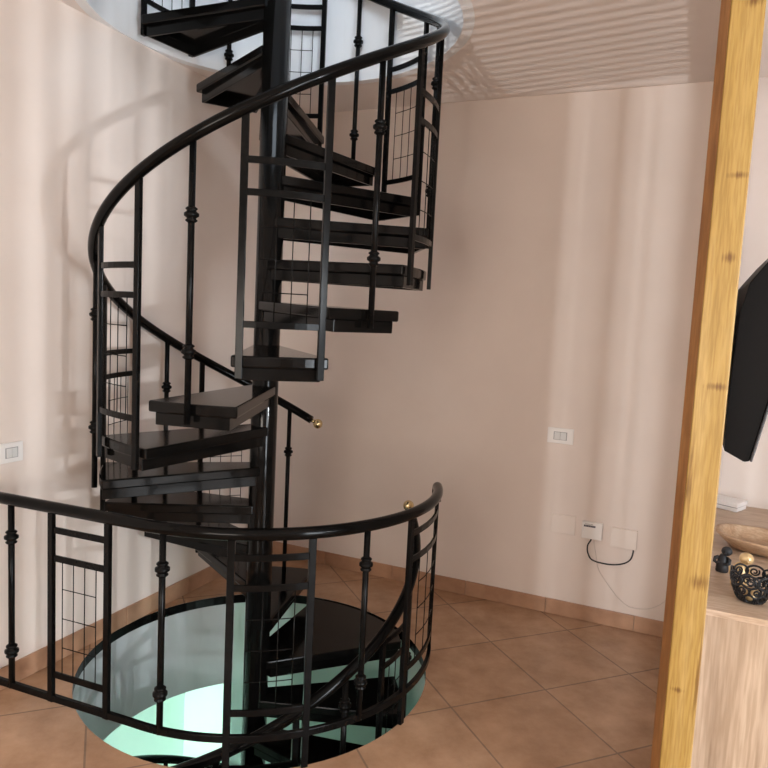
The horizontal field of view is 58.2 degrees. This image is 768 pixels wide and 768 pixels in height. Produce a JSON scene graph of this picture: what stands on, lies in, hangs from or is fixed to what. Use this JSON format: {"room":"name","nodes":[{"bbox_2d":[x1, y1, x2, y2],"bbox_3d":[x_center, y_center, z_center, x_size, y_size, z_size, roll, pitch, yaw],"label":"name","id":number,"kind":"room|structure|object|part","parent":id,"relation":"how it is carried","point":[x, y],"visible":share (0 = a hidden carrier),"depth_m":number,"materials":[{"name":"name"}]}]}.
{"room":"living room","nodes":[
{"label":"living room","id":0,"kind":"room"},
{"bbox_2d":[0,0,260,667],"bbox_3d":[-2.019,-0.100,2.162,0.100,3.045,6.108,5,6,24],"label":"wall","id":1,"kind":"structure","parent":0,"point":[83,102],"depth_m":3.31,"materials":[{"name":"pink paint"}]},
{"bbox_2d":[0,441,22,463],"bbox_3d":[-1.623,0.298,3.002,0.017,0.088,0.116,5,6,24],"label":"light switch","id":2,"kind":"object","parent":1,"relation":"attached to","point":[10,452],"visible":1,"depth_m":3.00,"materials":[{"name":"white plastic"}]},
{"bbox_2d":[0,566,220,690],"bbox_3d":[-2.040,1.367,2.284,0.012,0.100,5.904,5,6,24],"label":"baseboard","id":3,"kind":"structure","parent":1,"relation":"attached to","point":[34,662],"depth_m":3.63,"materials":[{"name":"ceramic"}]},
{"bbox_2d":[75,0,474,84],"bbox_3d":[-0.464,-1.935,3.095,1.768,0.576,1.768,2,6,-10],"label":"ceiling opening","id":4,"kind":"structure","parent":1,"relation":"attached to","point":[123,16],"depth_m":3.79,"materials":[{"name":"white paint"}]},
{"bbox_2d":[103,693,184,766],"bbox_3d":[-2.396,3.099,3.832,0.100,2.560,5.400,5,6,24],"label":"wall","id":5,"kind":"structure","parent":0,"point":[131,741],"depth_m":5.14,"materials":[{"name":"green paint"}]},
{"bbox_2d":[183,683,223,762],"bbox_3d":[0.224,3.139,4.754,3.950,2.560,0.100,5,6,24],"label":"wall","id":6,"kind":"structure","parent":0,"point":[203,708],"depth_m":5.39,"materials":[{"name":"green paint"}]},
{"bbox_2d":[229,594,424,764],"bbox_3d":[-0.282,2.900,4.071,1.540,3.119,0.470,8,7,40],"label":"wall","id":7,"kind":"structure","parent":0,"point":[362,735],"depth_m":4.25,"materials":[{"name":"green paint"}]},
{"bbox_2d":[73,603,234,739],"bbox_3d":[-0.787,1.665,3.280,1.778,0.559,1.334,8,7,40],"label":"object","id":8,"kind":"structure","parent":7,"relation":"attached to","point":[194,644],"depth_m":3.95,"materials":[{"name":"grey paint"}]},
{"bbox_2d":[72,594,425,695],"bbox_3d":[-0.630,1.403,3.424,1.676,0.050,1.676,2,6,-10],"label":"trim","id":9,"kind":"structure","parent":7,"relation":"attached to","point":[300,599],"depth_m":3.97,"materials":[{"name":"black metal"}]},
{"bbox_2d":[0,560,661,767],"bbox_3d":[0.420,1.647,1.210,8.049,0.001,8.189,2,6,-10],"label":"floor","id":10,"kind":"structure","parent":0,"point":[506,685],"depth_m":3.19,"materials":[{"name":"tile"}]},
{"bbox_2d":[0,482,442,767],"bbox_3d":[-0.659,0.955,2.837,2.072,0.946,0.714,1,6,-15],"label":"guard railing","id":11,"kind":"object","parent":10,"relation":"on","point":[230,534],"visible":1,"depth_m":2.63,"materials":[{"name":"black metal"}]},
{"bbox_2d":[61,563,96,683],"bbox_3d":[-1.194,0.935,2.699,0.172,0.481,0.004,5,6,21],"label":"grille","id":12,"kind":"object","parent":11,"relation":"attached to","point":[92,566],"depth_m":2.70,"materials":[{"name":"black metal"}]},
{"bbox_3d":[-0.714,1.281,2.895,2.035,0.028,0.722,2,6,-10],"label":"rail","id":13,"kind":"part","parent":11,"relation":"part of","materials":[{"name":"black metal"}]},
{"bbox_3d":[-0.638,0.535,2.795,2.072,0.102,0.714,1,6,-15],"label":"handrail","id":14,"kind":"part","parent":11,"relation":"part of","materials":[{"name":"black metal"}]},
{"bbox_2d":[243,590,295,709],"bbox_3d":[-0.425,0.988,2.557,0.181,0.481,0.008,2,6,-13],"label":"grille","id":15,"kind":"object","parent":11,"relation":"attached to","point":[291,707],"depth_m":2.56,"materials":[{"name":"black metal"}]},
{"bbox_2d":[414,540,435,658],"bbox_3d":[0.193,0.962,3.128,0.016,0.481,0.293,5,6,17],"label":"grille","id":16,"kind":"object","parent":11,"relation":"attached to","point":[425,550],"depth_m":3.09,"materials":[{"name":"black metal"}]},
{"bbox_2d":[650,0,766,767],"bbox_3d":[0.925,0.063,1.992,0.109,3.043,0.124,5,6,24],"label":"wooden post","id":17,"kind":"object","parent":10,"relation":"on","point":[741,22],"visible":1,"depth_m":1.93,"materials":[{"name":"brown wood"}]},
{"bbox_2d":[691,506,767,767],"bbox_3d":[1.603,1.119,2.987,0.506,0.818,1.628,5,6,24],"label":"sideboard","id":18,"kind":"object","parent":10,"relation":"on","point":[731,729],"visible":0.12,"depth_m":2.30,"materials":[{"name":"brown wood"}]},
{"bbox_2d":[713,546,732,572],"bbox_3d":[1.302,0.673,2.653,0.057,0.103,0.058,2,6,-10],"label":"figurine","id":19,"kind":"object","parent":18,"relation":"on","point":[722,561],"visible":1,"depth_m":2.64,"materials":[{"name":"black ceramic"}]},
{"bbox_3d":[1.264,1.184,2.265,0.472,0.796,0.022,5,6,24],"label":"panel","id":20,"kind":"part","parent":18,"relation":"part of","materials":[{"name":"brown wood"}]},
{"bbox_2d":[716,494,747,511],"bbox_3d":[1.814,0.629,3.641,0.130,0.046,0.150,-2,7,-41],"label":"cardboard box","id":21,"kind":"object","parent":18,"relation":"on","point":[724,502],"visible":0.72,"depth_m":3.60,"materials":[{"name":"white"}]},
{"bbox_3d":[1.617,0.723,2.950,0.494,0.022,1.628,5,6,24],"label":"panel","id":22,"kind":"part","parent":18,"relation":"part of","materials":[{"name":"brown wood"}]},
{"bbox_2d":[715,523,767,556],"bbox_3d":[1.650,0.680,2.924,0.450,0.070,0.301,6,6,25],"label":"dough bowl","id":23,"kind":"object","parent":18,"relation":"on","point":[749,539],"visible":1,"depth_m":3.03,"materials":[{"name":"brown wood"}]},
{"bbox_2d":[729,552,753,586],"bbox_3d":[1.300,0.674,2.510,0.069,0.128,0.073,-2,7,-38],"label":"figurine","id":24,"kind":"object","parent":18,"relation":"on","point":[746,558],"visible":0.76,"depth_m":2.50,"materials":[{"name":"gold metal"}]},
{"bbox_2d":[730,563,767,604],"bbox_3d":[1.270,0.695,2.381,0.144,0.108,0.144,2,6,-10],"label":"candle holder","id":25,"kind":"object","parent":18,"relation":"on","point":[737,590],"visible":0.99,"depth_m":2.36,"materials":[{"name":"black metal"}]},
{"bbox_2d":[743,587,759,600],"bbox_3d":[1.269,0.726,2.384,0.051,0.034,0.051,2,6,-10],"label":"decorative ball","id":26,"kind":"object","parent":25,"relation":"in","point":[752,591],"visible":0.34,"depth_m":2.37,"materials":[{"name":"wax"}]},
{"bbox_2d":[59,0,767,113],"bbox_3d":[0.571,-1.380,0.911,8.049,0.001,8.189,2,6,-10],"label":"ceiling","id":27,"kind":"structure","parent":0,"point":[514,48],"depth_m":3.32,"materials":[{"name":"paint"}]},
{"bbox_2d":[273,77,767,620],"bbox_3d":[1.760,-0.071,3.778,5.510,3.045,0.100,5,6,24],"label":"wall","id":28,"kind":"structure","parent":0,"point":[567,225],"depth_m":4.11,"materials":[{"name":"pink paint"}]},
{"bbox_2d":[273,541,663,636],"bbox_3d":[0.377,1.279,4.435,2.663,0.092,0.012,5,6,24],"label":"baseboard","id":29,"kind":"structure","parent":28,"relation":"attached to","point":[648,626],"depth_m":4.27,"materials":[{"name":"ceramic"}]},
{"bbox_2d":[547,427,573,444],"bbox_3d":[1.039,0.306,4.063,0.151,0.092,0.017,5,6,24],"label":"light switch","id":30,"kind":"object","parent":28,"relation":"attached to","point":[555,435],"visible":1,"depth_m":4.06,"materials":[{"name":"white plastic"}]},
{"bbox_2d":[550,513,575,535],"bbox_3d":[1.063,0.832,4.095,0.144,0.114,0.013,5,6,24],"label":"blank cover plate","id":31,"kind":"object","parent":28,"relation":"attached to","point":[560,523],"visible":1,"depth_m":4.09,"materials":[{"name":"beige plastic"}]},
{"bbox_2d":[581,520,602,540],"bbox_3d":[1.214,0.854,4.020,0.115,0.100,0.029,5,6,24],"label":"terminal","id":32,"kind":"object","parent":28,"relation":"attached to","point":[590,530],"visible":1,"depth_m":4.01,"materials":[{"name":"white plastic"}]},
{"bbox_2d":[587,539,633,564],"bbox_3d":[1.307,0.981,3.994,0.261,0.142,0.013,5,6,23],"label":"cable","id":33,"kind":"object","parent":32,"relation":"attached to","point":[590,539],"visible":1,"depth_m":4.01,"materials":[{"name":"black plastic"}]},
{"bbox_2d":[593,540,664,609],"bbox_3d":[1.410,1.104,3.960,0.428,0.366,0.015,5,6,23],"label":"cable","id":34,"kind":"object","parent":32,"relation":"hanging from","point":[593,540],"visible":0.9,"depth_m":4.00,"materials":[{"name":"beige plastic"}]},
{"bbox_2d":[609,527,637,550],"bbox_3d":[1.374,0.887,3.957,0.146,0.113,0.019,5,6,24],"label":"blank cover plate","id":35,"kind":"object","parent":28,"relation":"attached to","point":[619,537],"visible":1,"depth_m":3.95,"materials":[{"name":"beige plastic"}]},
{"bbox_3d":[-0.778,4.615,2.844,6.123,0.100,6.349,2,6,-10],"label":"floor","id":36,"kind":"structure","parent":0,"visible":0},
{"bbox_2d":[88,0,449,767],"bbox_3d":[-0.602,0.581,3.390,1.587,7.830,1.586,5,6,24],"label":"spiral staircase","id":37,"kind":"structure","parent":36,"relation":"on","point":[152,476],"depth_m":3.19,"materials":[{"name":"black metal"}]},
{"bbox_2d":[103,297,127,413],"bbox_3d":[-1.077,-0.118,2.756,0.188,0.479,0.009,8,8,42],"label":"grille","id":38,"kind":"object","parent":37,"relation":"attached to","point":[105,411],"depth_m":2.75,"materials":[{"name":"black metal"}]},
{"bbox_2d":[107,377,127,461],"bbox_3d":[-1.337,0.193,3.461,0.009,0.479,0.188,4,6,8],"label":"grille","id":39,"kind":"object","parent":37,"relation":"attached to","point":[114,399],"depth_m":3.43,"materials":[{"name":"black metal"}]},
{"bbox_2d":[209,451,241,496],"bbox_3d":[-0.936,0.545,4.073,0.188,0.479,0.009,0,6,-26],"label":"grille","id":40,"kind":"object","parent":37,"relation":"attached to","point":[220,456],"depth_m":4.09,"materials":[{"name":"black metal"}]},
{"bbox_3d":[-0.502,-1.433,3.191,1.587,3.492,1.587,2,6,-10],"label":"handrail","id":41,"kind":"part","parent":37,"relation":"part of","materials":[{"name":"black metal"}]},
{"bbox_3d":[-0.659,1.720,3.502,1.586,2.198,1.587,2,6,-10],"label":"handrail","id":42,"kind":"part","parent":37,"relation":"part of","materials":[{"name":"black metal"}]},
{"bbox_2d":[256,196,311,323],"bbox_3d":[-0.369,-0.454,2.545,0.188,0.479,0.009,1,6,-14],"label":"grille","id":43,"kind":"object","parent":37,"relation":"attached to","point":[291,197],"depth_m":2.54,"materials":[{"name":"black metal"}]},
{"bbox_2d":[289,30,312,109],"bbox_3d":[-0.504,-1.775,3.921,0.188,0.479,0.009,3,6,-1],"label":"grille","id":44,"kind":"object","parent":37,"relation":"attached to","point":[301,50],"depth_m":3.91,"materials":[{"name":"black metal"}]},
{"bbox_3d":[-0.254,1.388,3.731,0.659,0.044,0.803,5,6,20],"label":"landing plate","id":45,"kind":"part","parent":37,"relation":"part of","materials":[{"name":"black paint"}]},
{"bbox_2d":[385,655,400,732],"bbox_3d":[0.052,1.468,3.170,0.009,0.479,0.188,5,6,23],"label":"grille","id":46,"kind":"object","parent":37,"relation":"attached to","point":[393,659],"depth_m":3.11,"materials":[{"name":"black metal"}]},
{"bbox_2d":[392,87,415,178],"bbox_3d":[0.112,-1.324,3.643,0.009,0.479,0.188,-1,7,-35],"label":"grille","id":47,"kind":"object","parent":37,"relation":"attached to","point":[399,89],"depth_m":3.66,"materials":[{"name":"black metal"}]},
{"bbox_2d":[418,126,435,239],"bbox_3d":[0.191,-0.864,2.999,0.009,0.479,0.188,5,6,19],"label":"grille","id":48,"kind":"object","parent":37,"relation":"attached to","point":[431,129],"depth_m":2.98,"materials":[{"name":"black metal"}]},
{"bbox_3d":[1.333,-0.006,2.896,1.104,3.045,1.604,2,6,-10],"label":"wall partition","id":49,"kind":"structure","parent":0,"visible":0},
{"bbox_2d":[723,259,767,461],"bbox_3d":[1.519,-0.186,2.831,0.270,0.825,1.232,5,6,24],"label":"television","id":50,"kind":"object","parent":49,"relation":"attached to","point":[747,398],"visible":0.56,"depth_m":2.31,"materials":[{"name":"black plastic"},{"name":"dark screen glass"}]}
]}

